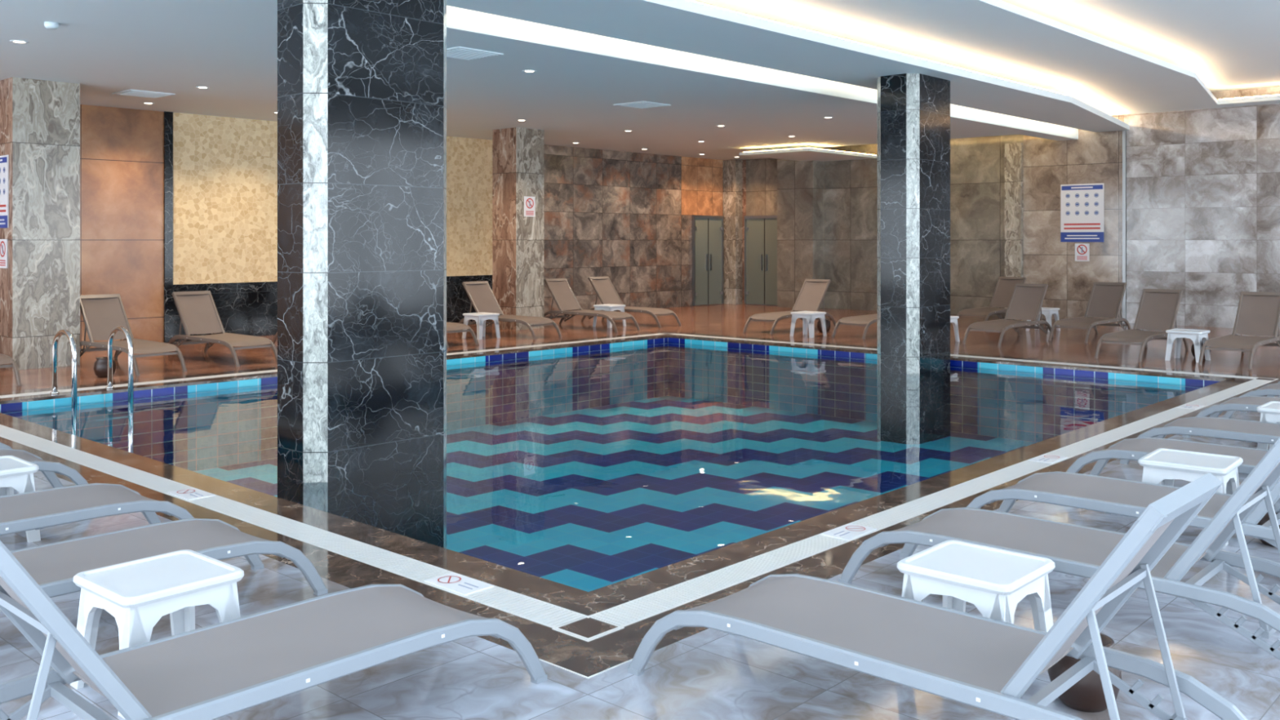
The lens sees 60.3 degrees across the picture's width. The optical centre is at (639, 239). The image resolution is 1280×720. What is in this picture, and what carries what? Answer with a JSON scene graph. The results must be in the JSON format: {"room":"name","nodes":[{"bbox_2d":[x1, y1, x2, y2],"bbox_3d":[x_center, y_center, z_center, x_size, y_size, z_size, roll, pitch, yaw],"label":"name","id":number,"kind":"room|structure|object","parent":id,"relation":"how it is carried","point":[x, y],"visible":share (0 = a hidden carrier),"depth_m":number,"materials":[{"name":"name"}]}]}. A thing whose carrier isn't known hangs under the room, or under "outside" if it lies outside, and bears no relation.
{"room":"indoor swimming pool","nodes":[
{"label":"indoor swimming pool","id":0,"kind":"room"},
{"bbox_2d":[142,102,154,104],"bbox_3d":[-7.179,-1.996,16.088,0.170,0.008,0.170,0,0,42],"label":"recessed light","id":1,"kind":"object","parent":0,"point":[148,103],"depth_m":16.06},
{"bbox_2d":[195,86,209,88],"bbox_3d":[-5.723,-1.996,14.420,0.170,0.008,0.170,0,0,42],"label":"recessed light","id":2,"kind":"object","parent":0,"point":[204,87],"depth_m":14.42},
{"bbox_2d":[80,104,723,348],"bbox_3d":[-6.150,-0.600,18.669,0.240,4.400,25.200,0,0,42],"label":"wall","id":3,"kind":"structure","parent":0,"point":[171,202],"depth_m":18.31,"materials":[{"name":"brown stone"}]},
{"bbox_2d":[692,215,723,306],"bbox_3d":[1.681,0.499,27.057,0.085,2.198,1.150,0,0,42],"label":"door","id":4,"kind":"structure","parent":3,"relation":"in","point":[707,230],"depth_m":27.03,"materials":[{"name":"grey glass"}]},
{"bbox_2d":[193,395,1036,591],"bbox_3d":[0.116,2.650,11.695,8.900,0.100,10.750,0,0,42],"label":"floor","id":5,"kind":"structure","parent":0,"point":[588,500],"depth_m":11.96,"materials":[{"name":"tile"}]},
{"bbox_2d":[277,0,446,548],"bbox_3d":[-2.069,0.240,8.301,0.590,4.720,1.250,0,0,42],"label":"marble column","id":6,"kind":"structure","parent":5,"relation":"on","point":[362,84],"depth_m":7.95,"materials":[{"name":"black stone"}]},
{"bbox_2d":[0,337,1220,471],"bbox_3d":[0.116,2.115,11.695,8.900,0.970,10.750,0,0,42],"label":"pool wall","id":7,"kind":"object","parent":5,"relation":"on","point":[205,426],"visible":0.17,"depth_m":14.67,"materials":[{"name":"blue tile"}]},
{"bbox_2d":[0,333,1253,615],"bbox_3d":[0.116,1.615,11.695,8.960,0.030,10.810,0,0,42],"label":"pool border","id":8,"kind":"structure","parent":7,"relation":"on","point":[588,603],"depth_m":6.76,"materials":[{"name":"brown stone"}]},
{"bbox_2d":[506,342,877,360],"bbox_3d":[0.116,1.700,11.695,8.500,0.001,10.350,0,0,42],"label":"tile trim","id":9,"kind":"object","parent":7,"relation":"in","point":[664,349],"visible":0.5,"depth_m":16.45,"materials":[{"name":"blue tile"}]},
{"bbox_2d":[877,73,950,444],"bbox_3d":[3.618,0.240,14.544,0.610,4.720,1.080,0,0,42],"label":"marble column","id":10,"kind":"structure","parent":5,"relation":"on","point":[913,109],"depth_m":14.17,"materials":[{"name":"black stone"}]},
{"bbox_2d":[0,0,1279,161],"bbox_3d":[1.226,-2.320,11.799,20.000,0.960,25.000,0,0,42],"label":"ceiling","id":11,"kind":"structure","parent":0,"point":[766,82],"depth_m":13.67,"materials":[{"name":"white paint"}]},
{"bbox_2d":[9,40,28,43],"bbox_3d":[-6.252,-1.996,11.098,0.170,0.008,0.170,0,0,42],"label":"recessed light","id":12,"kind":"object","parent":11,"relation":"in","point":[12,41],"depth_m":11.09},
{"bbox_2d":[44,22,58,29],"bbox_3d":[-5.423,-1.975,10.152,0.120,0.050,0.120,0,0,42],"label":"smoke detector","id":13,"kind":"object","parent":11,"relation":"attached to","point":[51,25],"visible":1,"depth_m":10.11,"materials":[{"name":"white paint"}]},
{"bbox_2d":[111,88,175,98],"bbox_3d":[-6.778,-1.991,15.045,0.600,0.018,0.600,0,0,42],"label":"ceiling vent","id":14,"kind":"object","parent":11,"relation":"in","point":[131,92],"visible":1,"depth_m":14.98,"materials":[{"name":"white metal"}]},
{"bbox_2d":[446,46,503,60],"bbox_3d":[-1.888,-1.991,11.799,0.600,0.018,0.600,0,0,42],"label":"ceiling vent","id":15,"kind":"object","parent":11,"relation":"in","point":[457,52],"visible":0.8,"depth_m":11.76,"materials":[{"name":"white metal"}]},
{"bbox_2d":[522,69,536,72],"bbox_3d":[-1.307,-1.996,13.029,0.170,0.008,0.170,0,0,42],"label":"recessed light","id":16,"kind":"object","parent":11,"relation":"in","point":[526,71],"depth_m":13.02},
{"bbox_2d":[613,101,671,108],"bbox_3d":[0.032,-1.991,16.275,0.600,0.018,0.600,0,0,42],"label":"ceiling vent","id":17,"kind":"object","parent":11,"relation":"in","point":[640,104],"visible":1,"depth_m":16.20,"materials":[{"name":"white metal"}]},
{"bbox_2d":[743,147,873,155],"bbox_3d":[5.329,-2.089,23.003,5.850,0.372,2.720,0,0,42],"label":"light strip","id":18,"kind":"object","parent":11,"relation":"attached to","point":[798,148],"visible":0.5,"depth_m":23.53,"materials":[{"name":"white"}]},
{"bbox_2d":[688,0,1279,99],"bbox_3d":[4.509,-2.375,8.802,10.710,0.300,24.800,0,0,42],"label":"light strip","id":19,"kind":"object","parent":11,"relation":"attached to","point":[689,0],"visible":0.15,"depth_m":13.60,"materials":[{"name":"white"}]},
{"bbox_2d":[0,303,1279,719],"bbox_3d":[1.226,1.650,11.799,20.000,0.100,25.000,0,0,42],"label":"floor","id":20,"kind":"structure","parent":0,"point":[709,673],"depth_m":4.33,"materials":[{"name":"stone"}]},
{"bbox_2d":[0,442,12,448],"bbox_3d":[-5.035,1.144,6.899,0.605,0.912,2.069,0,0,42],"label":"sunbed","id":21,"kind":"object","parent":20,"relation":"on","point":[2,446],"visible":0.12,"depth_m":7.33,"materials":[{"name":"plastic"}]},
{"bbox_2d":[0,353,22,386],"bbox_3d":[-7.733,1.158,12.531,2.069,0.884,0.605,0,0,42],"label":"sunbed","id":22,"kind":"object","parent":20,"relation":"on","point":[4,359],"visible":1,"depth_m":12.12,"materials":[{"name":"beige plastic"}]},
{"bbox_2d":[0,455,40,542],"bbox_3d":[-3.501,1.400,5.851,0.444,0.400,0.444,0,0,42],"label":"side table","id":23,"kind":"object","parent":20,"relation":"on","point":[16,473],"visible":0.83,"depth_m":5.83,"materials":[{"name":"white plastic"}]},
{"bbox_2d":[0,76,79,370],"bbox_3d":[-7.766,-0.200,14.112,0.900,3.600,0.790,0,0,42],"label":"marble pillar","id":24,"kind":"structure","parent":20,"relation":"on","point":[40,119],"depth_m":13.77,"materials":[{"name":"grey stone"}]},
{"bbox_2d":[0,239,7,268],"bbox_3d":[-7.928,0.170,13.711,0.280,0.360,0.012,0,0,42],"label":"warning sign","id":25,"kind":"object","parent":24,"relation":"attached to","point":[3,242],"visible":1,"depth_m":13.69,"materials":[{"name":"white plastic"}]},
{"bbox_2d":[0,155,8,227],"bbox_3d":[-8.055,-0.600,13.825,0.700,0.900,0.016,0,0,42],"label":"poster","id":26,"kind":"object","parent":24,"relation":"attached to","point":[4,160],"visible":1,"depth_m":13.65,"materials":[{"name":"white paper"}]},
{"bbox_2d":[0,448,88,488],"bbox_3d":[-4.208,1.144,6.144,0.605,0.912,2.069,0,0,42],"label":"sunbed","id":27,"kind":"object","parent":20,"relation":"on","point":[48,468],"visible":0.63,"depth_m":6.62,"materials":[{"name":"plastic"}]},
{"bbox_2d":[50,325,133,453],"bbox_3d":[-5.711,1.682,11.498,0.600,1.536,0.640,0,0,42],"label":"pool ladder","id":28,"kind":"object","parent":20,"relation":"on","point":[73,343],"depth_m":11.45,"materials":[{"name":"silver metal"}]},
{"bbox_2d":[0,483,194,535],"bbox_3d":[-3.145,1.144,5.173,0.605,0.912,2.069,0,0,42],"label":"sunbed","id":29,"kind":"object","parent":20,"relation":"on","point":[37,509],"visible":0.84,"depth_m":5.45,"materials":[{"name":"metal"}]},
{"bbox_2d":[93,356,115,377],"bbox_3d":[-6.255,1.488,12.874,0.240,0.225,0.240,0,0,42],"label":"clay pot","id":30,"kind":"object","parent":20,"relation":"on","point":[100,365],"visible":0.67,"depth_m":12.78,"materials":[{"name":"brown ceramic"}]},
{"bbox_2d":[80,293,186,375],"bbox_3d":[-6.486,1.158,13.898,2.069,0.884,0.605,0,0,42],"label":"sunbed","id":31,"kind":"object","parent":20,"relation":"on","point":[101,313],"visible":0.82,"depth_m":14.20,"materials":[{"name":"beige metal"}]},
{"bbox_2d":[70,549,244,719],"bbox_3d":[-1.738,1.400,3.984,0.444,0.400,0.444,0,0,41],"label":"side table","id":32,"kind":"object","parent":20,"relation":"on","point":[138,593],"visible":0.78,"depth_m":3.92,"materials":[{"name":"white plastic"}]},
{"bbox_2d":[9,518,327,598],"bbox_3d":[-2.332,1.144,4.431,0.605,0.912,2.069,0,0,42],"label":"sunbed","id":33,"kind":"object","parent":20,"relation":"on","point":[53,566],"visible":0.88,"depth_m":4.70,"materials":[{"name":"metal"}]},
{"bbox_2d":[165,290,277,366],"bbox_3d":[-5.643,1.158,14.821,2.069,0.884,0.605,0,0,42],"label":"sunbed","id":34,"kind":"object","parent":20,"relation":"on","point":[197,312],"visible":0.93,"depth_m":15.12,"materials":[{"name":"beige fabric"}]},
{"bbox_2d":[0,540,547,719],"bbox_3d":[-1.254,1.144,3.446,0.605,0.912,2.069,0,0,42],"label":"sunbed","id":35,"kind":"object","parent":20,"relation":"on","point":[213,672],"visible":1,"depth_m":3.38,"materials":[{"name":"metal"}]},
{"bbox_2d":[271,332,277,343],"bbox_3d":[-4.564,1.158,16.002,2.069,0.884,0.605,0,0,42],"label":"sunbed","id":36,"kind":"object","parent":20,"relation":"on","point":[275,337],"visible":0.02,"depth_m":16.39,"materials":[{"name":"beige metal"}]},
{"bbox_2d":[446,321,479,347],"bbox_3d":[-3.418,1.158,17.258,2.069,0.884,0.605,0,0,42],"label":"sunbed","id":37,"kind":"object","parent":20,"relation":"on","point":[453,327],"visible":0.1,"depth_m":16.81,"materials":[{"name":"beige metal"}]},
{"bbox_2d":[462,312,500,339],"bbox_3d":[-2.594,1.400,17.996,0.444,0.400,0.444,0,0,42],"label":"side table","id":38,"kind":"object","parent":20,"relation":"on","point":[480,318],"visible":0.97,"depth_m":17.92,"materials":[{"name":"white plastic"}]},
{"bbox_2d":[455,280,562,339],"bbox_3d":[-2.238,1.158,18.550,2.069,0.884,0.605,0,0,42],"label":"sunbed","id":39,"kind":"object","parent":20,"relation":"on","point":[480,294],"visible":0.71,"depth_m":18.86,"materials":[{"name":"beige fabric"}]},
{"bbox_2d":[492,127,543,329],"bbox_3d":[-2.212,-0.200,20.009,0.650,3.600,0.670,0,0,42],"label":"marble pillar","id":40,"kind":"structure","parent":20,"relation":"on","point":[517,153],"depth_m":19.76,"materials":[{"name":"stone"}]},
{"bbox_2d":[524,195,535,216],"bbox_3d":[-1.981,-0.600,19.765,0.012,0.360,0.260,0,0,42],"label":"sign","id":41,"kind":"object","parent":40,"relation":"attached to","point":[529,202],"visible":1,"depth_m":19.75,"materials":[{"name":"white plastic"}]},
{"bbox_2d":[543,278,640,332],"bbox_3d":[-0.957,1.158,19.953,2.069,0.884,0.605,0,0,42],"label":"sunbed","id":42,"kind":"object","parent":20,"relation":"on","point":[561,291],"visible":0.94,"depth_m":20.24,"materials":[{"name":"beige fabric"}]},
{"bbox_2d":[592,303,626,328],"bbox_3d":[-0.565,1.400,20.367,0.444,0.400,0.444,0,0,42],"label":"side table","id":43,"kind":"object","parent":20,"relation":"on","point":[609,307],"visible":0.82,"depth_m":20.27,"materials":[{"name":"white plastic"}]},
{"bbox_2d":[581,276,681,328],"bbox_3d":[-0.188,1.158,20.944,2.069,0.884,0.605,0,0,42],"label":"sunbed","id":44,"kind":"object","parent":20,"relation":"on","point":[603,287],"visible":0.7,"depth_m":21.24,"materials":[{"name":"beige fabric"}]},
{"bbox_2d":[0,333,1278,640],"bbox_3d":[0.116,1.624,11.695,9.360,0.052,11.210,0,0,42],"label":"grate","id":45,"kind":"object","parent":20,"relation":"on","point":[541,612],"visible":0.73,"depth_m":6.24,"materials":[{"name":"white plastic"}]},
{"bbox_2d":[167,487,215,500],"bbox_3d":[-2.820,1.594,6.922,0.300,0.008,0.170,0,0,42],"label":"depth marker","id":46,"kind":"object","parent":45,"relation":"on","point":[189,494],"visible":1,"depth_m":6.90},
{"bbox_2d":[424,572,493,595],"bbox_3d":[-0.841,1.594,5.115,0.300,0.008,0.170,0,0,42],"label":"warning sign","id":47,"kind":"object","parent":45,"relation":"on","point":[455,582],"visible":1,"depth_m":5.10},
{"bbox_2d":[820,523,876,540],"bbox_3d":[1.142,1.594,6.026,0.170,0.008,0.300,0,0,42],"label":"depth marker","id":48,"kind":"object","parent":45,"relation":"on","point":[848,531],"visible":1,"depth_m":6.01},
{"bbox_2d":[1027,453,1067,463],"bbox_3d":[2.976,1.594,8.035,0.170,0.008,0.300,0,0,42],"label":"depth marker","id":49,"kind":"object","parent":45,"relation":"on","point":[1045,458],"visible":1,"depth_m":8.03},
{"bbox_2d":[1176,404,1204,409],"bbox_3d":[5.268,1.594,10.546,0.170,0.008,0.300,0,0,42],"label":"depth marker","id":50,"kind":"object","parent":45,"relation":"on","point":[1193,406],"visible":1,"depth_m":10.50,"materials":[{"name":"white tile"}]},
{"bbox_2d":[0,330,1279,676],"bbox_3d":[0.116,1.615,11.695,9.900,0.030,11.750,0,0,42],"label":"trim","id":51,"kind":"structure","parent":20,"relation":"on","point":[588,659],"depth_m":5.37,"materials":[{"name":"brown stone"}]},
{"bbox_2d":[538,615,632,678],"bbox_3d":[-0.203,1.599,4.353,0.471,0.002,0.475,0,0,42],"label":"trim","id":52,"kind":"structure","parent":51,"relation":"on","point":[621,628],"depth_m":4.42,"materials":[{"name":"white plastic"}]},
{"bbox_2d":[742,279,835,334],"bbox_3d":[2.686,1.158,19.552,0.605,0.884,2.069,0,0,42],"label":"sunbed","id":53,"kind":"object","parent":20,"relation":"on","point":[811,296],"visible":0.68,"depth_m":19.93,"materials":[{"name":"beige fabric"}]},
{"bbox_2d":[790,311,826,337],"bbox_3d":[2.805,1.400,18.347,0.444,0.400,0.444,0,0,42],"label":"side table","id":54,"kind":"object","parent":20,"relation":"on","point":[808,317],"visible":1,"depth_m":18.30,"materials":[{"name":"white plastic"}]},
{"bbox_2d":[817,319,831,332],"bbox_3d":[3.193,1.488,19.143,0.240,0.225,0.240,0,0,42],"label":"clay pot","id":55,"kind":"object","parent":20,"relation":"on","point":[827,322],"visible":0.74,"depth_m":19.07,"materials":[{"name":"brown ceramic"}]},
{"bbox_2d":[831,314,877,339],"bbox_3d":[4.070,1.158,18.695,0.605,0.884,2.069,0,0,42],"label":"sunbed","id":56,"kind":"object","parent":20,"relation":"on","point":[862,320],"visible":0.34,"depth_m":18.15,"materials":[{"name":"beige fabric"}]},
{"bbox_2d":[627,472,1248,719],"bbox_3d":[0.920,1.144,3.602,2.069,0.912,0.605,0,0,42],"label":"sunbed","id":57,"kind":"object","parent":20,"relation":"on","point":[978,661],"visible":1,"depth_m":3.42,"materials":[{"name":"metal"}]},
{"bbox_2d":[950,315,959,342],"bbox_3d":[4.726,1.400,17.337,0.444,0.400,0.444,0,0,42],"label":"side table","id":58,"kind":"object","parent":20,"relation":"on","point":[953,319],"visible":0.23,"depth_m":17.31,"materials":[{"name":"white plastic"}]},
{"bbox_2d":[897,540,1055,631],"bbox_3d":[1.257,1.400,4.120,0.444,0.400,0.444,0,0,42],"label":"side table","id":59,"kind":"object","parent":20,"relation":"on","point":[994,580],"visible":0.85,"depth_m":4.06,"materials":[{"name":"white plastic"}]},
{"bbox_2d":[952,276,1026,327],"bbox_3d":[6.634,1.158,20.688,0.605,0.884,2.069,0,0,42],"label":"sunbed","id":60,"kind":"object","parent":20,"relation":"on","point":[1005,286],"visible":0.63,"depth_m":21.13,"materials":[{"name":"beige fabric"}]},
{"bbox_2d":[961,283,1053,346],"bbox_3d":[5.860,1.158,17.467,0.605,0.884,2.069,0,0,42],"label":"sunbed","id":61,"kind":"object","parent":20,"relation":"on","point":[1026,301],"visible":0.98,"depth_m":17.83,"materials":[{"name":"beige fabric"}]},
{"bbox_2d":[1026,306,1060,332],"bbox_3d":[7.109,1.400,19.427,0.444,0.400,0.444,0,0,42],"label":"side table","id":62,"kind":"object","parent":20,"relation":"on","point":[1047,312],"visible":0.43,"depth_m":19.25,"materials":[{"name":"white plastic"}]},
{"bbox_2d":[838,437,1279,659],"bbox_3d":[1.891,1.144,4.665,2.069,0.912,0.605,0,0,42],"label":"sunbed","id":63,"kind":"object","parent":20,"relation":"on","point":[1074,549],"visible":0.9,"depth_m":4.48,"materials":[{"name":"metal"}]},
{"bbox_2d":[1047,633,1122,712],"bbox_3d":[1.533,1.488,3.800,0.240,0.225,0.240,0,0,42],"label":"clay pot","id":64,"kind":"object","parent":20,"relation":"on","point":[1086,695],"visible":0.36,"depth_m":3.71,"materials":[{"name":"brown ceramic"}]},
{"bbox_2d":[1048,281,1131,342],"bbox_3d":[7.392,1.158,18.032,0.605,0.884,2.069,0,0,42],"label":"sunbed","id":65,"kind":"object","parent":20,"relation":"on","point":[1105,300],"visible":0.97,"depth_m":18.40,"materials":[{"name":"beige fabric"}]},
{"bbox_2d":[966,471,1279,548],"bbox_3d":[2.646,1.144,5.492,2.069,0.912,0.605,0,0,42],"label":"sunbed","id":66,"kind":"object","parent":20,"relation":"on","point":[1106,495],"visible":0.73,"depth_m":5.63,"materials":[{"name":"metal"}]},
{"bbox_2d":[1093,288,1188,361],"bbox_3d":[7.050,1.158,15.433,0.605,0.884,2.069,0,0,42],"label":"sunbed","id":67,"kind":"object","parent":20,"relation":"on","point":[1158,308],"visible":0.82,"depth_m":15.80,"materials":[{"name":"beige fabric"}]},
{"bbox_2d":[1066,437,1268,475],"bbox_3d":[3.623,1.144,6.563,2.069,0.912,0.605,0,0,42],"label":"sunbed","id":68,"kind":"object","parent":20,"relation":"on","point":[1132,449],"visible":0.63,"depth_m":6.88,"materials":[{"name":"metal"}]},
{"bbox_2d":[1164,328,1210,362],"bbox_3d":[7.290,1.400,14.658,0.444,0.400,0.444,0,0,42],"label":"side table","id":69,"kind":"object","parent":20,"relation":"on","point":[1197,336],"visible":0.94,"depth_m":14.61,"materials":[{"name":"white plastic"}]},
{"bbox_2d":[1137,448,1243,546],"bbox_3d":[3.030,1.400,6.062,0.444,0.400,0.444,0,0,40],"label":"side table","id":70,"kind":"object","parent":20,"relation":"on","point":[1162,466],"visible":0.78,"depth_m":6.00,"materials":[{"name":"white plastic"}]},
{"bbox_2d":[1120,416,1279,464],"bbox_3d":[4.399,1.144,7.412,2.069,0.912,0.605,0,0,42],"label":"sunbed","id":71,"kind":"object","parent":20,"relation":"on","point":[1248,431],"visible":0.81,"depth_m":7.64,"materials":[{"name":"metal"}]},
{"bbox_2d":[1191,341,1210,358],"bbox_3d":[7.597,1.488,14.920,0.240,0.225,0.240,0,0,42],"label":"clay pot","id":72,"kind":"object","parent":20,"relation":"on","point":[1193,351],"visible":0.16,"depth_m":14.90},
{"bbox_2d":[1182,395,1279,437],"bbox_3d":[5.377,1.144,8.483,2.069,0.912,0.605,0,0,42],"label":"sunbed","id":73,"kind":"object","parent":20,"relation":"on","point":[1247,403],"visible":0.69,"depth_m":8.84,"materials":[{"name":"metal"}]},
{"bbox_2d":[1198,291,1279,369],"bbox_3d":[8.010,1.158,14.556,0.605,0.884,2.069,0,0,42],"label":"sunbed","id":74,"kind":"object","parent":20,"relation":"on","point":[1258,313],"visible":1,"depth_m":14.92,"materials":[{"name":"beige fabric"}]},
{"bbox_2d":[1222,382,1279,418],"bbox_3d":[6.152,1.144,9.332,2.069,0.912,0.605,0,0,42],"label":"sunbed","id":75,"kind":"object","parent":20,"relation":"on","point":[1273,389],"visible":0.68,"depth_m":9.66,"materials":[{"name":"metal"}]},
{"bbox_2d":[1256,400,1279,449],"bbox_3d":[4.729,1.400,7.923,0.444,0.400,0.444,0,0,42],"label":"side table","id":76,"kind":"object","parent":20,"relation":"on","point":[1269,411],"visible":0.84,"depth_m":7.88,"materials":[{"name":"white plastic"}]},
{"bbox_2d":[1257,511,1279,546],"bbox_3d":[3.354,1.488,5.794,0.240,0.225,0.240,0,0,42],"label":"clay pot","id":77,"kind":"object","parent":20,"relation":"on","point":[1266,517],"visible":0.12,"depth_m":5.75,"materials":[{"name":"brown ceramic"}]},
{"bbox_2d":[742,86,1279,330],"bbox_3d":[9.722,-0.600,21.104,20.000,4.400,0.200,0,0,42],"label":"wall","id":78,"kind":"structure","parent":0,"point":[1202,186],"depth_m":21.42,"materials":[{"name":"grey stone"}]},
{"bbox_2d":[722,160,742,304],"bbox_3d":[2.317,-0.196,27.523,0.395,3.588,0.295,0,0,42],"label":"trim","id":79,"kind":"structure","parent":78,"relation":"attached to","point":[732,170],"depth_m":27.41,"materials":[{"name":"grey stone"}]},
{"bbox_2d":[744,215,777,306],"bbox_3d":[3.050,0.499,26.996,1.200,2.198,0.085,0,0,42],"label":"door","id":80,"kind":"structure","parent":78,"relation":"in","point":[760,231],"depth_m":27.07,"materials":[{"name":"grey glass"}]},
{"bbox_2d":[777,159,824,308],"bbox_3d":[3.798,-0.196,26.035,1.000,3.588,0.495,0,0,42],"label":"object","id":81,"kind":"structure","parent":78,"relation":"attached to","point":[800,184],"depth_m":25.81,"materials":[{"name":"stone"}]},
{"bbox_2d":[1004,142,1023,315],"bbox_3d":[7.711,-0.196,22.720,0.350,3.588,0.115,0,0,42],"label":"trim","id":82,"kind":"structure","parent":78,"relation":"attached to","point":[1014,153],"depth_m":22.65,"materials":[{"name":"grey stone"}]},
{"bbox_2d":[1060,182,1104,242],"bbox_3d":[8.761,-0.535,21.830,0.850,1.150,0.016,0,0,42],"label":"poster","id":83,"kind":"object","parent":78,"relation":"attached to","point":[1082,205],"visible":1,"depth_m":21.82,"materials":[{"name":"white paper"}]},
{"bbox_2d":[1075,243,1089,261],"bbox_3d":[8.762,0.245,21.831,0.280,0.350,0.012,0,0,42],"label":"sign","id":84,"kind":"object","parent":78,"relation":"attached to","point":[1082,250],"visible":1,"depth_m":21.82,"materials":[{"name":"white plastic"}]},
{"bbox_2d":[1122,130,1125,322],"bbox_3d":[9.353,-0.256,21.278,0.060,3.708,0.030,0,0,42],"label":"trim","id":85,"kind":"structure","parent":78,"relation":"attached to","point":[1123,131],"depth_m":21.26,"materials":[{"name":"metal"}]}
]}

